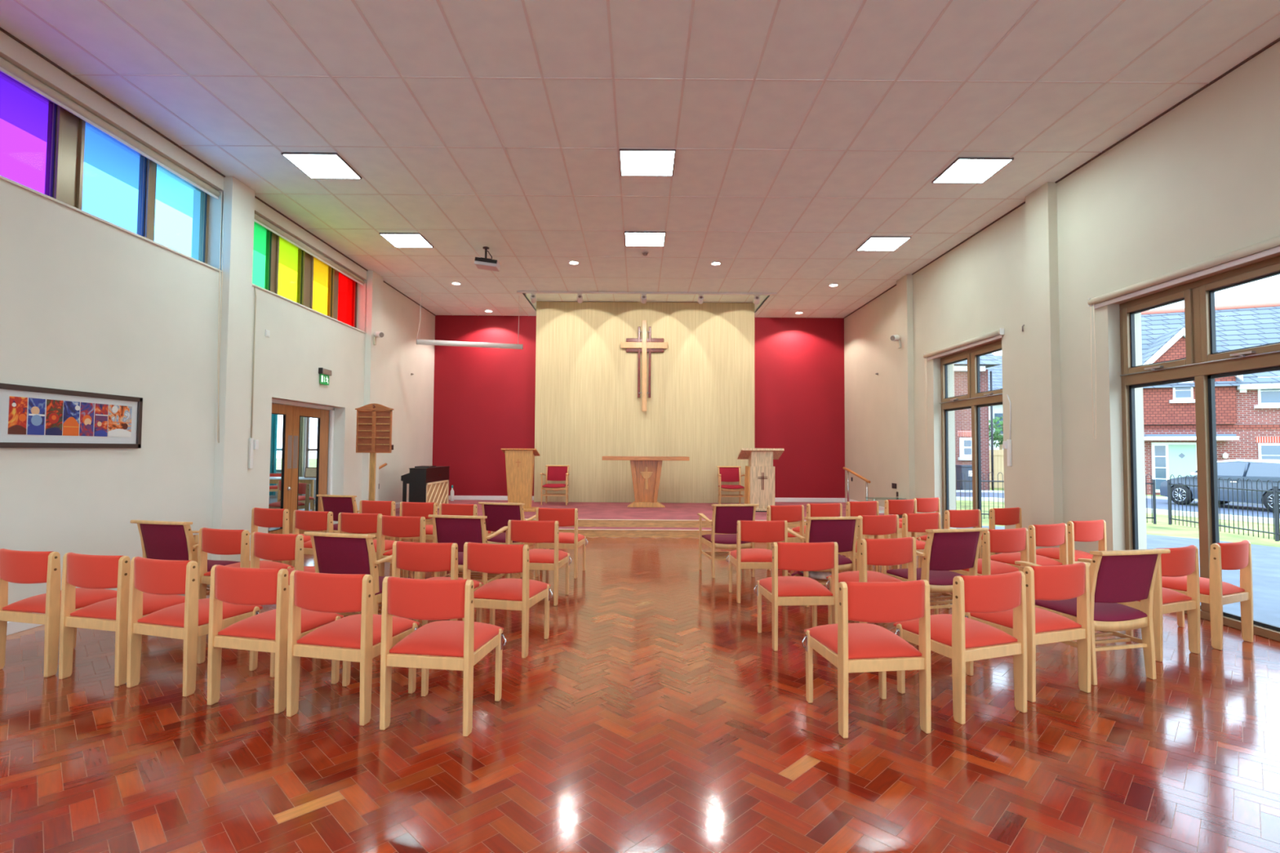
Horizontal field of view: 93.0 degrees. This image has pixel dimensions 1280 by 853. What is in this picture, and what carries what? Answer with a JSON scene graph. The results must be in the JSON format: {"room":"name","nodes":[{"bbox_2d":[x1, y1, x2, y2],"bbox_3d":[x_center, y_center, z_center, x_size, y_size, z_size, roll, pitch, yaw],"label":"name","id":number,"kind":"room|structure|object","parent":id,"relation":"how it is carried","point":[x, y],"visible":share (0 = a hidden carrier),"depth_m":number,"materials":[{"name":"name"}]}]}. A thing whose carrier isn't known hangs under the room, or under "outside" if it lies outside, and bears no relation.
{"room":"house of worship","nodes":[
{"label":"house of worship","id":0,"kind":"room"},
{"bbox_2d":[84,127,328,287],"bbox_3d":[-5.542,-2.874,6.603,0.700,0.150,13.000,0,-2,0],"label":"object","id":1,"kind":"object","parent":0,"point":[100,153],"depth_m":6.74,"materials":[{"name":"multicoloured"}]},
{"bbox_2d":[0,30,435,622],"bbox_3d":[-4.977,-0.898,4.783,0.450,5.010,19.510,0,-2,0],"label":"wall","id":2,"kind":"structure","parent":0,"point":[87,304],"depth_m":6.31,"materials":[{"name":"beige paint"}]},
{"bbox_2d":[0,382,142,448],"bbox_3d":[-4.846,-0.061,5.195,0.031,0.490,1.395,0,-2,0],"label":"framed picture","id":3,"kind":"object","parent":2,"relation":"attached to","point":[31,416],"visible":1,"depth_m":5.12,"materials":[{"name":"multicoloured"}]},
{"bbox_2d":[0,71,222,271],"bbox_3d":[-4.956,-2.329,5.401,0.255,0.962,3.295,0,-2,0],"label":"window","id":4,"kind":"structure","parent":2,"relation":"in","point":[42,143],"depth_m":5.19,"materials":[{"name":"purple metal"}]},
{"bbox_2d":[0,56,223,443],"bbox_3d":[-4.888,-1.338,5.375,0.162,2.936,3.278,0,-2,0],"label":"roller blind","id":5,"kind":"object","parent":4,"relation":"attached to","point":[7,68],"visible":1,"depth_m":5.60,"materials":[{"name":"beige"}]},
{"bbox_2d":[6,500,408,635],"bbox_3d":[-4.862,1.428,4.595,0.018,0.350,19.310,0,-2,0],"label":"baseboard","id":6,"kind":"structure","parent":2,"relation":"attached to","point":[12,628],"depth_m":4.75,"materials":[{"name":"white paint"}]},
{"bbox_2d":[0,26,435,315],"bbox_3d":[-4.834,-3.000,4.763,0.016,0.015,19.310,0,-2,0],"label":"trim","id":7,"kind":"structure","parent":2,"relation":"attached to","point":[2,29],"depth_m":5.96,"materials":[{"name":"brown"}]},
{"bbox_2d":[267,399,334,533],"bbox_3d":[-5.089,0.707,8.988,0.120,2.120,2.005,0,-2,0],"label":"door","id":8,"kind":"structure","parent":2,"relation":"in","point":[292,411],"depth_m":9.00,"materials":[{"name":"brown wood"}]},
{"bbox_2d":[252,221,366,333],"bbox_3d":[-4.963,-2.189,9.113,0.255,0.962,3.315,0,-2,0],"label":"window","id":9,"kind":"structure","parent":2,"relation":"in","point":[282,269],"depth_m":8.88,"materials":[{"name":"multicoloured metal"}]},
{"bbox_2d":[253,213,364,286],"bbox_3d":[-4.923,-2.606,9.129,0.088,0.118,3.275,0,-2,0],"label":"roller blind","id":10,"kind":"object","parent":9,"relation":"attached to","point":[257,219],"visible":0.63,"depth_m":8.85,"materials":[{"name":"beige"}]},
{"bbox_2d":[248,286,258,468],"bbox_3d":[-4.847,-0.642,7.629,0.070,2.336,0.158,-1,-3,31],"label":"cable trunking","id":11,"kind":"object","parent":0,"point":[253,444],"depth_m":7.61,"materials":[{"name":"white plastic"}]},
{"bbox_2d":[269,417,315,497],"bbox_3d":[-8.822,0.475,11.824,7.200,2.750,11.700,0,-2,0],"label":"wall","id":12,"kind":"structure","parent":0,"point":[305,418],"depth_m":17.46,"materials":[{"name":"beige paint"}]},
{"bbox_2d":[269,413,277,495],"bbox_3d":[-10.527,0.783,17.207,0.452,2.320,0.112,0,-2,0],"label":"curtain","id":13,"kind":"object","parent":12,"relation":"hanging from","point":[274,417],"visible":0.23,"depth_m":17.19,"materials":[{"name":"fabric"}]},
{"bbox_2d":[432,315,844,503],"bbox_3d":[-0.019,-0.549,14.441,10.400,5.110,0.200,0,-2,0],"label":"wall","id":14,"kind":"structure","parent":0,"point":[484,398],"depth_m":14.34,"materials":[{"name":"paint"}]},
{"bbox_2d":[448,495,844,502],"bbox_3d":[-0.034,1.700,14.246,9.708,0.100,0.020,0,-2,0],"label":"baseboard","id":15,"kind":"structure","parent":14,"relation":"attached to","point":[455,497],"depth_m":14.24,"materials":[{"name":"white paint"}]},
{"bbox_2d":[0,497,1279,852],"bbox_3d":[-3.511,1.708,6.333,17.420,0.059,22.800,0,-2,0],"label":"floor","id":16,"kind":"structure","parent":0,"point":[654,713],"depth_m":2.98,"materials":[{"name":"brown wood"}]},
{"bbox_2d":[0,548,116,677],"bbox_3d":[-3.909,1.197,4.111,0.540,0.786,0.544,0,-2,13],"label":"chair","id":17,"kind":"object","parent":16,"relation":"on","point":[16,566],"visible":0.63,"depth_m":3.87,"materials":[{"name":"fabric"}]},
{"bbox_2d":[58,552,185,686],"bbox_3d":[-3.346,1.196,3.982,0.540,0.786,0.544,0,-2,13],"label":"chair","id":18,"kind":"object","parent":16,"relation":"on","point":[81,571],"visible":0.66,"depth_m":3.76,"materials":[{"name":"fabric"}]},
{"bbox_2d":[130,520,250,596],"bbox_3d":[-3.903,1.210,5.264,0.604,0.848,0.646,0,-2,12],"label":"armchair","id":19,"kind":"object","parent":16,"relation":"on","point":[160,540],"visible":0.48,"depth_m":5.03,"materials":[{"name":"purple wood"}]},
{"bbox_2d":[126,556,262,697],"bbox_3d":[-2.806,1.194,3.840,0.540,0.786,0.544,0,-2,16],"label":"chair","id":20,"kind":"object","parent":16,"relation":"on","point":[153,576],"visible":0.91,"depth_m":3.64,"materials":[{"name":"red fabric"}]},
{"bbox_2d":[197,527,293,599],"bbox_3d":[-3.369,1.242,5.189,0.540,0.786,0.544,0,-2,16],"label":"chair","id":21,"kind":"object","parent":16,"relation":"on","point":[214,541],"visible":0.52,"depth_m":4.96,"materials":[{"name":"fabric"}]},
{"bbox_2d":[207,564,343,714],"bbox_3d":[-2.157,1.190,3.614,0.540,0.786,0.544,0,-2,13],"label":"chair","id":22,"kind":"object","parent":16,"relation":"on","point":[243,586],"visible":0.89,"depth_m":3.40,"materials":[{"name":"red fabric"}]},
{"bbox_2d":[249,532,315,586],"bbox_3d":[-2.782,1.236,4.948,0.540,0.786,0.544,0,-2,18],"label":"chair","id":23,"kind":"object","parent":16,"relation":"on","point":[267,546],"visible":0.47,"depth_m":4.70,"materials":[{"name":"fabric"}]},
{"bbox_2d":[250,507,315,566],"bbox_3d":[-4.016,1.302,6.884,0.540,0.786,0.544,0,-2,18],"label":"chair","id":24,"kind":"object","parent":16,"relation":"on","point":[263,517],"visible":0.4,"depth_m":6.63,"materials":[{"name":"fabric"}]},
{"bbox_2d":[268,483,309,511],"bbox_3d":[-6.484,1.450,11.209,0.540,0.786,0.544,-1,-2,28],"label":"chair","id":25,"kind":"object","parent":16,"relation":"on","point":[304,488],"visible":0.4,"depth_m":11.27,"materials":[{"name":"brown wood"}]},
{"bbox_2d":[291,510,333,567],"bbox_3d":[-3.420,1.297,6.647,0.540,0.786,0.544,0,-2,16],"label":"chair","id":26,"kind":"object","parent":16,"relation":"on","point":[302,520],"visible":0.4,"depth_m":6.40,"materials":[{"name":"fabric"}]},
{"bbox_2d":[316,494,377,539],"bbox_3d":[-3.876,1.318,8.112,0.604,0.848,0.646,0,-2,12],"label":"armchair","id":27,"kind":"object","parent":16,"relation":"on","point":[335,504],"visible":0.37,"depth_m":7.87,"materials":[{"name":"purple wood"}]},
{"bbox_2d":[286,570,419,725],"bbox_3d":[-1.628,1.188,3.475,0.540,0.786,0.544,0,-2,13],"label":"chair","id":28,"kind":"object","parent":16,"relation":"on","point":[326,593],"visible":0.94,"depth_m":3.27,"materials":[{"name":"red fabric"}]},
{"bbox_2d":[303,531,419,629],"bbox_3d":[-2.103,1.197,4.616,0.604,0.848,0.646,0,-2,14],"label":"armchair","id":29,"kind":"object","parent":16,"relation":"on","point":[333,553],"visible":0.44,"depth_m":4.38,"materials":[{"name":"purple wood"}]},
{"bbox_2d":[337,512,404,577],"bbox_3d":[-2.848,1.293,6.462,0.540,0.786,0.544,0,-2,11],"label":"chair","id":30,"kind":"object","parent":16,"relation":"on","point":[357,523],"visible":0.47,"depth_m":6.21,"materials":[{"name":"fabric"}]},
{"bbox_2d":[355,403,394,501],"bbox_3d":[-4.401,0.715,10.017,0.620,2.192,0.190,0,-2,0],"label":"hymn board","id":31,"kind":"object","parent":16,"relation":"on","point":[374,420],"visible":0.91,"depth_m":10.04,"materials":[{"name":"brown wood"}]},
{"bbox_2d":[359,500,413,564],"bbox_3d":[-3.309,1.346,7.940,0.540,0.786,0.544,0,-2,12],"label":"chair","id":32,"kind":"object","parent":16,"relation":"on","point":[384,508],"visible":0.26,"depth_m":7.69,"materials":[{"name":"fabric"}]},
{"bbox_2d":[377,515,446,579],"bbox_3d":[-2.315,1.287,6.213,0.540,0.786,0.544,0,-2,12],"label":"chair","id":33,"kind":"object","parent":16,"relation":"on","point":[388,526],"visible":0.41,"depth_m":5.97,"materials":[{"name":"fabric"}]},
{"bbox_2d":[399,502,437,542],"bbox_3d":[-2.725,1.343,7.763,0.540,0.786,0.544,0,-2,10],"label":"chair","id":34,"kind":"object","parent":16,"relation":"on","point":[406,508],"visible":0.26,"depth_m":7.52,"materials":[{"name":"fabric"}]},
{"bbox_2d":[391,541,483,626],"bbox_3d":[-1.511,1.230,4.557,0.540,0.786,0.544,0,-2,10],"label":"chair","id":35,"kind":"object","parent":16,"relation":"on","point":[407,556],"visible":0.48,"depth_m":4.31,"materials":[{"name":"fabric"}]},
{"bbox_2d":[379,576,506,736],"bbox_3d":[-1.075,1.187,3.349,0.540,0.786,0.544,0,-2,8],"label":"chair","id":36,"kind":"object","parent":16,"relation":"on","point":[468,641],"visible":1,"depth_m":3.14,"materials":[{"name":"red fabric"}]},
{"bbox_2d":[439,503,493,535],"bbox_3d":[-2.166,1.340,7.572,0.540,0.786,0.544,0,-2,12],"label":"chair","id":37,"kind":"object","parent":16,"relation":"on","point":[444,508],"visible":0.27,"depth_m":7.32,"materials":[{"name":"fabric"}]},
{"bbox_2d":[428,514,507,585],"bbox_3d":[-1.637,1.246,5.830,0.604,0.848,0.646,0,-2,9],"label":"armchair","id":38,"kind":"object","parent":16,"relation":"on","point":[460,530],"visible":0.52,"depth_m":5.60,"materials":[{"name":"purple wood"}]},
{"bbox_2d":[478,502,535,577],"bbox_3d":[-1.520,1.298,7.165,0.604,0.848,0.646,0,-2,13],"label":"armchair","id":39,"kind":"object","parent":16,"relation":"on","point":[499,514],"visible":0.45,"depth_m":6.94,"materials":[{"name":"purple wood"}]},
{"bbox_2d":[462,542,552,658],"bbox_3d":[-0.983,1.232,4.516,0.540,0.786,0.544,0,-2,12],"label":"chair","id":40,"kind":"object","parent":16,"relation":"on","point":[493,558],"visible":0.87,"depth_m":4.29,"materials":[{"name":"fabric"}]},
{"bbox_2d":[506,520,571,605],"bbox_3d":[-0.981,1.285,5.918,0.540,0.786,0.544,0,-2,7],"label":"chair","id":41,"kind":"object","parent":16,"relation":"on","point":[518,531],"visible":0.67,"depth_m":5.68,"materials":[{"name":"fabric"}]},
{"bbox_2d":[535,507,587,578],"bbox_3d":[-0.923,1.331,7.127,0.540,0.786,0.544,0,-2,7],"label":"chair","id":42,"kind":"object","parent":16,"relation":"on","point":[565,517],"visible":0.7,"depth_m":6.89,"materials":[{"name":"fabric"}]},
{"bbox_2d":[395,499,928,538],"bbox_3d":[-0.031,1.795,12.160,9.680,0.252,4.158,0,-2,0],"label":"platform","id":43,"kind":"object","parent":16,"relation":"on","point":[595,519],"visible":0.16,"depth_m":10.72,"materials":[{"name":"carpet"}]},
{"bbox_2d":[400,466,449,508],"bbox_3d":[-4.182,1.215,11.890,0.470,0.837,1.380,0,-2,0],"label":"digital piano","id":44,"kind":"object","parent":43,"relation":"on","point":[426,485],"visible":0.87,"depth_m":11.32,"materials":[{"name":"black"}]},
{"bbox_2d":[501,448,540,511],"bbox_3d":[-2.349,1.040,11.938,0.685,1.214,0.525,0,-2,0],"label":"lectern","id":45,"kind":"object","parent":43,"relation":"on","point":[519,462],"visible":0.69,"depth_m":11.76,"materials":[{"name":"brown wood"}]},
{"bbox_2d":[540,465,569,505],"bbox_3d":[-1.850,1.280,13.361,0.604,0.848,0.646,0,-2,0],"label":"armchair","id":46,"kind":"object","parent":43,"relation":"on","point":[553,473],"visible":1,"depth_m":13.52,"materials":[{"name":"fabric"}]},
{"bbox_2d":[602,456,689,507],"bbox_3d":[0.117,1.169,12.925,1.820,1.062,0.580,0,-2,0],"label":"altar table","id":47,"kind":"object","parent":43,"relation":"on","point":[646,471],"visible":1,"depth_m":12.76,"materials":[{"name":"brown wood"}]},
{"bbox_2d":[716,466,745,504],"bbox_3d":[2.000,1.306,13.387,0.604,0.848,0.646,0,-2,0],"label":"armchair","id":48,"kind":"object","parent":43,"relation":"on","point":[726,473],"visible":0.96,"depth_m":13.56,"materials":[{"name":"fabric"}]},
{"bbox_2d":[737,448,784,511],"bbox_3d":[2.414,1.063,12.178,0.840,1.248,0.530,0,-2,0],"label":"lectern","id":49,"kind":"object","parent":43,"relation":"on","point":[760,471],"visible":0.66,"depth_m":11.98,"materials":[{"name":"brown wood"}]},
{"bbox_2d":[697,503,759,577],"bbox_3d":[1.044,1.315,7.174,0.604,0.848,0.646,1,-2,-8],"label":"armchair","id":50,"kind":"object","parent":16,"relation":"on","point":[725,517],"visible":0.77,"depth_m":6.95,"materials":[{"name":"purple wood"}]},
{"bbox_2d":[726,520,787,603],"bbox_3d":[1.165,1.303,6.033,0.540,0.786,0.544,0,-2,-2],"label":"chair","id":51,"kind":"object","parent":16,"relation":"on","point":[757,531],"visible":0.7,"depth_m":5.80,"materials":[{"name":"fabric"}]},
{"bbox_2d":[754,505,804,570],"bbox_3d":[1.736,1.369,7.666,0.540,0.786,0.544,1,-2,-15],"label":"chair","id":52,"kind":"object","parent":16,"relation":"on","point":[790,513],"visible":0.35,"depth_m":7.43,"materials":[{"name":"fabric"}]},
{"bbox_2d":[753,542,838,651],"bbox_3d":[1.200,1.252,4.674,0.540,0.786,0.544,1,-2,-4],"label":"chair","id":53,"kind":"object","parent":16,"relation":"on","point":[798,557],"visible":0.93,"depth_m":4.45,"materials":[{"name":"fabric"}]},
{"bbox_2d":[791,502,842,555],"bbox_3d":[2.310,1.384,7.968,0.540,0.786,0.544,1,-2,-14],"label":"chair","id":54,"kind":"object","parent":16,"relation":"on","point":[812,509],"visible":0.34,"depth_m":7.72,"materials":[{"name":"fabric"}]},
{"bbox_2d":[782,516,862,607],"bbox_3d":[1.766,1.272,5.916,0.604,0.848,0.646,1,-2,-8],"label":"armchair","id":55,"kind":"object","parent":16,"relation":"on","point":[842,531],"visible":0.51,"depth_m":5.68,"materials":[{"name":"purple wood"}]},
{"bbox_2d":[845,501,879,558],"bbox_3d":[2.917,1.401,8.325,0.540,0.786,0.544,1,-2,-17],"label":"chair","id":56,"kind":"object","parent":16,"relation":"on","point":[853,508],"visible":0.34,"depth_m":8.07,"materials":[{"name":"fabric"}]},
{"bbox_2d":[801,579,931,738],"bbox_3d":[1.240,1.202,3.353,0.540,0.786,0.544,1,-2,-7],"label":"chair","id":57,"kind":"object","parent":16,"relation":"on","point":[842,642],"visible":1,"depth_m":3.14,"materials":[{"name":"red fabric"}]},
{"bbox_2d":[838,514,899,571],"bbox_3d":[2.454,1.333,6.597,0.540,0.786,0.544,1,-2,-16],"label":"chair","id":58,"kind":"object","parent":16,"relation":"on","point":[873,525],"visible":0.45,"depth_m":6.35,"materials":[{"name":"fabric"}]},
{"bbox_2d":[826,537,916,624],"bbox_3d":[1.866,1.265,4.907,0.540,0.786,0.544,1,-2,-16],"label":"chair","id":59,"kind":"object","parent":16,"relation":"on","point":[897,551],"visible":0.58,"depth_m":4.68,"materials":[{"name":"fabric"}]},
{"bbox_2d":[865,499,916,539],"bbox_3d":[3.570,1.418,8.657,0.540,0.786,0.544,1,-2,-16],"label":"chair","id":60,"kind":"object","parent":16,"relation":"on","point":[899,507],"visible":0.3,"depth_m":8.41,"materials":[{"name":"fabric"}]},
{"bbox_2d":[875,512,941,572],"bbox_3d":[3.016,1.346,6.835,0.540,0.786,0.544,1,-2,-18],"label":"chair","id":61,"kind":"object","parent":16,"relation":"on","point":[911,522],"visible":0.38,"depth_m":6.58,"materials":[{"name":"fabric"}]},
{"bbox_2d":[890,497,940,539],"bbox_3d":[4.079,1.435,9.001,0.540,0.786,0.544,1,-2,-22],"label":"chair","id":62,"kind":"object","parent":16,"relation":"on","point":[922,504],"visible":0.3,"depth_m":8.76,"materials":[{"name":"fabric"}]},
{"bbox_2d":[881,527,988,614],"bbox_3d":[2.466,1.245,5.101,0.604,0.848,0.646,1,-2,-15],"label":"armchair","id":63,"kind":"object","parent":16,"relation":"on","point":[945,550],"visible":0.69,"depth_m":4.88,"materials":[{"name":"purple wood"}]},
{"bbox_2d":[916,509,982,574],"bbox_3d":[3.691,1.366,7.248,0.540,0.786,0.544,1,-2,-17],"label":"chair","id":64,"kind":"object","parent":16,"relation":"on","point":[971,517],"visible":0.43,"depth_m":7.00,"materials":[{"name":"fabric"}]},
{"bbox_2d":[893,570,1026,724],"bbox_3d":[1.868,1.214,3.554,0.540,0.786,0.544,1,-2,-19],"label":"chair","id":65,"kind":"object","parent":16,"relation":"on","point":[988,593],"visible":0.97,"depth_m":3.35,"materials":[{"name":"red fabric"}]},
{"bbox_2d":[944,527,1029,608],"bbox_3d":[3.147,1.297,5.526,0.540,0.786,0.544,1,-2,-19],"label":"chair","id":66,"kind":"object","parent":16,"relation":"on","point":[1001,540],"visible":0.59,"depth_m":5.29,"materials":[{"name":"fabric"}]},
{"bbox_2d":[981,506,1022,555],"bbox_3d":[4.335,1.380,7.513,0.540,0.786,0.544,1,-2,-21],"label":"chair","id":67,"kind":"object","parent":16,"relation":"on","point":[1005,516],"visible":0.31,"depth_m":7.26,"materials":[{"name":"fabric"}]},
{"bbox_2d":[964,562,1090,702],"bbox_3d":[2.441,1.228,3.846,0.540,0.786,0.544,1,-2,-18],"label":"chair","id":68,"kind":"object","parent":16,"relation":"on","point":[1061,582],"visible":0.66,"depth_m":3.64,"materials":[{"name":"fabric"}]},
{"bbox_2d":[990,523,1068,568],"bbox_3d":[3.753,1.315,5.892,0.540,0.786,0.544,1,-2,-23],"label":"chair","id":69,"kind":"object","parent":16,"relation":"on","point":[1050,535],"visible":0.55,"depth_m":5.69,"materials":[{"name":"fabric"}]},
{"bbox_2d":[1035,520,1106,567],"bbox_3d":[4.364,1.331,6.217,0.540,0.786,0.544,1,-2,-19],"label":"chair","id":70,"kind":"object","parent":16,"relation":"on","point":[1077,531],"visible":0.47,"depth_m":5.98,"materials":[{"name":"fabric"}]},
{"bbox_2d":[1014,548,1170,685],"bbox_3d":[3.039,1.211,4.086,0.604,0.848,0.646,1,-2,-13],"label":"armchair","id":71,"kind":"object","parent":16,"relation":"on","point":[1116,577],"visible":0.66,"depth_m":3.89,"materials":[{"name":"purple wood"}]},
{"bbox_2d":[1094,545,1200,662],"bbox_3d":[3.767,1.264,4.553,0.540,0.786,0.544,1,-2,-22],"label":"chair","id":72,"kind":"object","parent":16,"relation":"on","point":[1182,561],"visible":0.52,"depth_m":4.34,"materials":[{"name":"fabric"}]},
{"bbox_2d":[1161,540,1253,650],"bbox_3d":[4.430,1.278,4.821,0.540,0.786,0.544,1,-2,-24],"label":"chair","id":73,"kind":"object","parent":16,"relation":"on","point":[1236,555],"visible":0.8,"depth_m":4.60,"materials":[{"name":"fabric"}]},
{"bbox_2d":[0,0,1279,318],"bbox_3d":[0.013,-3.127,4.777,10.400,0.311,19.310,0,-2,0],"label":"ceiling","id":74,"kind":"structure","parent":0,"point":[801,132],"depth_m":5.66,"materials":[{"name":"tile"}]},
{"bbox_2d":[280,151,361,178],"bbox_3d":[-3.542,-2.911,6.789,0.594,0.021,0.594,0,-2,0],"label":"recessed light","id":75,"kind":"object","parent":74,"relation":"in","point":[314,165],"visible":1,"depth_m":6.75,"materials":[{"name":"grey"}]},
{"bbox_2d":[379,232,433,247],"bbox_3d":[-3.526,-2.820,9.197,0.594,0.021,0.594,0,-2,0],"label":"recessed light","id":76,"kind":"object","parent":74,"relation":"in","point":[396,239],"visible":1,"depth_m":9.15,"materials":[{"name":"grey"}]},
{"bbox_2d":[416,289,523,349],"bbox_3d":[-3.412,-2.156,12.269,2.071,1.108,0.107,1,-2,-13],"label":"projection screen","id":77,"kind":"object","parent":74,"relation":"hanging from","point":[428,342],"visible":1,"depth_m":12.20,"materials":[{"name":"white paint"}]},
{"bbox_2d":[474,246,500,271],"bbox_3d":[-2.399,-2.642,9.559,0.370,0.330,0.328,0,-2,0],"label":"projector","id":78,"kind":"object","parent":74,"relation":"attached to","point":[486,264],"visible":1,"depth_m":9.43,"materials":[{"name":"grey"}]},
{"bbox_2d":[624,231,665,246],"bbox_3d":[0.074,-2.801,9.073,0.594,0.021,0.594,0,-2,0],"label":"recessed light","id":79,"kind":"object","parent":74,"relation":"in","point":[633,238],"visible":1,"depth_m":9.04,"materials":[{"name":"grey"}]},
{"bbox_2d":[516,290,777,294],"bbox_3d":[0.138,-2.673,12.165,5.200,0.036,0.050,0,-2,0],"label":"track","id":80,"kind":"object","parent":74,"relation":"attached to","point":[517,291],"visible":1,"depth_m":12.15,"materials":[{"name":"white plastic"}]},
{"bbox_2d":[619,148,675,176],"bbox_3d":[0.078,-2.893,6.665,0.594,0.021,0.594,0,-2,0],"label":"recessed light","id":81,"kind":"object","parent":74,"relation":"in","point":[633,162],"visible":1,"depth_m":6.63,"materials":[{"name":"grey"}]},
{"bbox_2d":[856,235,911,250],"bbox_3d":[3.684,-2.773,9.209,0.594,0.021,0.594,0,-2,0],"label":"recessed light","id":82,"kind":"object","parent":74,"relation":"in","point":[873,242],"visible":1,"depth_m":9.15,"materials":[{"name":"grey"}]},
{"bbox_2d":[931,156,1013,183],"bbox_3d":[3.708,-2.864,6.800,0.594,0.021,0.594,0,-2,0],"label":"recessed light","id":83,"kind":"object","parent":74,"relation":"in","point":[964,170],"visible":1,"depth_m":6.77,"materials":[{"name":"grey"}]},
{"bbox_2d":[533,301,754,503],"bbox_3d":[0.114,-0.560,14.142,5.035,4.610,0.420,0,-2,0],"label":"wall","id":84,"kind":"structure","parent":0,"point":[700,405],"depth_m":13.94,"materials":[{"name":"beige wood"}]},
{"bbox_2d":[620,320,667,411],"bbox_3d":[0.092,-1.385,13.898,1.070,2.080,0.130,0,-2,0],"label":"wall cross","id":85,"kind":"object","parent":84,"relation":"attached to","point":[644,344],"visible":1,"depth_m":13.87,"materials":[{"name":"brown wood"}]},
{"bbox_2d":[844,40,1279,553],"bbox_3d":[4.973,-0.802,4.798,0.450,5.070,19.510,0,-2,0],"label":"wall","id":86,"kind":"structure","parent":0,"point":[1200,182],"depth_m":6.88,"materials":[{"name":"beige paint"}]},
{"bbox_2d":[939,339,1002,554],"bbox_3d":[4.971,0.334,9.033,0.125,3.000,1.900,0,-2,0],"label":"window","id":87,"kind":"structure","parent":86,"relation":"in","point":[975,399],"depth_m":9.05,"materials":[{"name":"brown wood"}]},
{"bbox_2d":[923,328,1004,442],"bbox_3d":[4.804,-0.516,9.135,0.075,1.505,2.164,0,-2,0],"label":"roller blind","id":88,"kind":"object","parent":87,"relation":"attached to","point":[1001,331],"visible":1,"depth_m":9.04,"materials":[{"name":"beige"}]},
{"bbox_2d":[843,37,1279,318],"bbox_3d":[4.858,-2.936,4.779,0.016,0.015,19.310,0,-2,0],"label":"trim","id":89,"kind":"structure","parent":86,"relation":"attached to","point":[1276,41],"depth_m":5.99,"materials":[{"name":"brown"}]},
{"bbox_2d":[1119,255,1279,641],"bbox_3d":[4.978,0.195,5.376,0.125,3.000,1.740,0,-2,0],"label":"window","id":90,"kind":"structure","parent":86,"relation":"in","point":[1202,365],"depth_m":5.37,"materials":[{"name":"brown wood"}]},
{"bbox_2d":[1087,235,1279,439],"bbox_3d":[4.811,-0.656,5.448,0.075,1.505,2.044,0,-2,0],"label":"roller blind","id":91,"kind":"object","parent":90,"relation":"attached to","point":[1274,242],"visible":1,"depth_m":5.38,"materials":[{"name":"beige"}]},
{"label":"outside","id":92,"kind":"structure","parent":0,"visible":0},
{"bbox_2d":[275,458,1279,547],"bbox_3d":[9.942,2.820,24.929,140.000,0.300,130.000,0,-2,0],"label":"ground","id":93,"kind":"structure","parent":92,"point":[1162,527],"depth_m":13.57,"materials":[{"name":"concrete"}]},
{"bbox_2d":[955,465,972,490],"bbox_3d":[13.476,2.140,25.122,0.640,1.080,0.560,0,-2,0],"label":"wheelie bin","id":94,"kind":"object","parent":93,"relation":"on","point":[966,469],"visible":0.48,"depth_m":24.89,"materials":[{"name":"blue plastic"}]},
{"bbox_2d":[954,353,1001,490],"bbox_3d":[12.162,-1.089,28.334,5.800,7.800,6.300,0,-2,0],"label":"house","id":95,"kind":"structure","parent":93,"relation":"on","point":[963,453],"depth_m":25.71,"materials":[{"name":"red brick"}]},
{"bbox_2d":[985,355,1003,449],"bbox_3d":[25.241,-1.272,42.375,10.200,9.400,8.500,0,-2,0],"label":"house","id":96,"kind":"structure","parent":93,"relation":"on","point":[997,371],"depth_m":39.53,"materials":[{"name":"paint"}]},
{"bbox_2d":[989,449,1004,488],"bbox_3d":[17.243,1.957,27.973,4.200,1.750,0.070,0,-2,0],"label":"fence","id":97,"kind":"object","parent":93,"relation":"on","point":[998,464],"visible":0.09,"depth_m":27.97,"materials":[{"name":"beige"}]},
{"bbox_2d":[955,471,1156,524],"bbox_3d":[9.291,1.694,14.674,5.584,1.166,0.046,0,-2,10],"label":"railing","id":98,"kind":"object","parent":93,"relation":"on","point":[1153,481],"visible":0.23,"depth_m":14.76,"materials":[{"name":"grey"}]},
{"bbox_2d":[955,497,1279,524],"bbox_3d":[14.020,2.240,14.469,4.172,0.119,21.066,2,-3,-38],"label":"kerb","id":99,"kind":"object","parent":93,"relation":"on","point":[1165,512],"visible":0.18,"depth_m":15.83,"materials":[{"name":"grey concrete"}]},
{"bbox_2d":[1141,302,1279,494],"bbox_3d":[25.243,-1.204,25.448,9.750,7.980,7.530,0,-2,22],"label":"house","id":100,"kind":"structure","parent":93,"relation":"on","point":[1247,406],"depth_m":23.75,"materials":[{"name":"red brick"}]},
{"bbox_2d":[1167,474,1279,541],"bbox_3d":[12.071,1.593,11.520,0.043,1.165,5.159,0,-2,4],"label":"railing","id":101,"kind":"object","parent":93,"relation":"on","point":[1274,491],"visible":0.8,"depth_m":12.30,"materials":[{"name":"grey"}]},
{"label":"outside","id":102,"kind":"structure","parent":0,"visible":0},
{"bbox_2d":[955,525,1279,626],"bbox_3d":[8.399,1.780,2.650,6.370,0.069,21.400,0,-2,0],"label":"path","id":103,"kind":"structure","parent":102,"point":[1265,560],"depth_m":7.85,"materials":[{"name":"concrete"}]},
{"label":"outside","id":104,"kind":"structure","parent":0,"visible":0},
{"bbox_2d":[955,492,1279,519],"bbox_3d":[16.434,2.360,16.174,9.702,0.039,26.311,2,-3,-39],"label":"road","id":105,"kind":"structure","parent":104,"point":[1160,504],"depth_m":18.22,"materials":[{"name":"asphalt"}]},
{"bbox_2d":[1160,458,1279,513],"bbox_3d":[17.960,1.689,17.925,1.960,1.455,3.845,1,-2,-11],"label":"car","id":106,"kind":"object","parent":105,"relation":"on","point":[1254,469],"visible":0.57,"depth_m":17.47,"materials":[{"name":"grey metal"}]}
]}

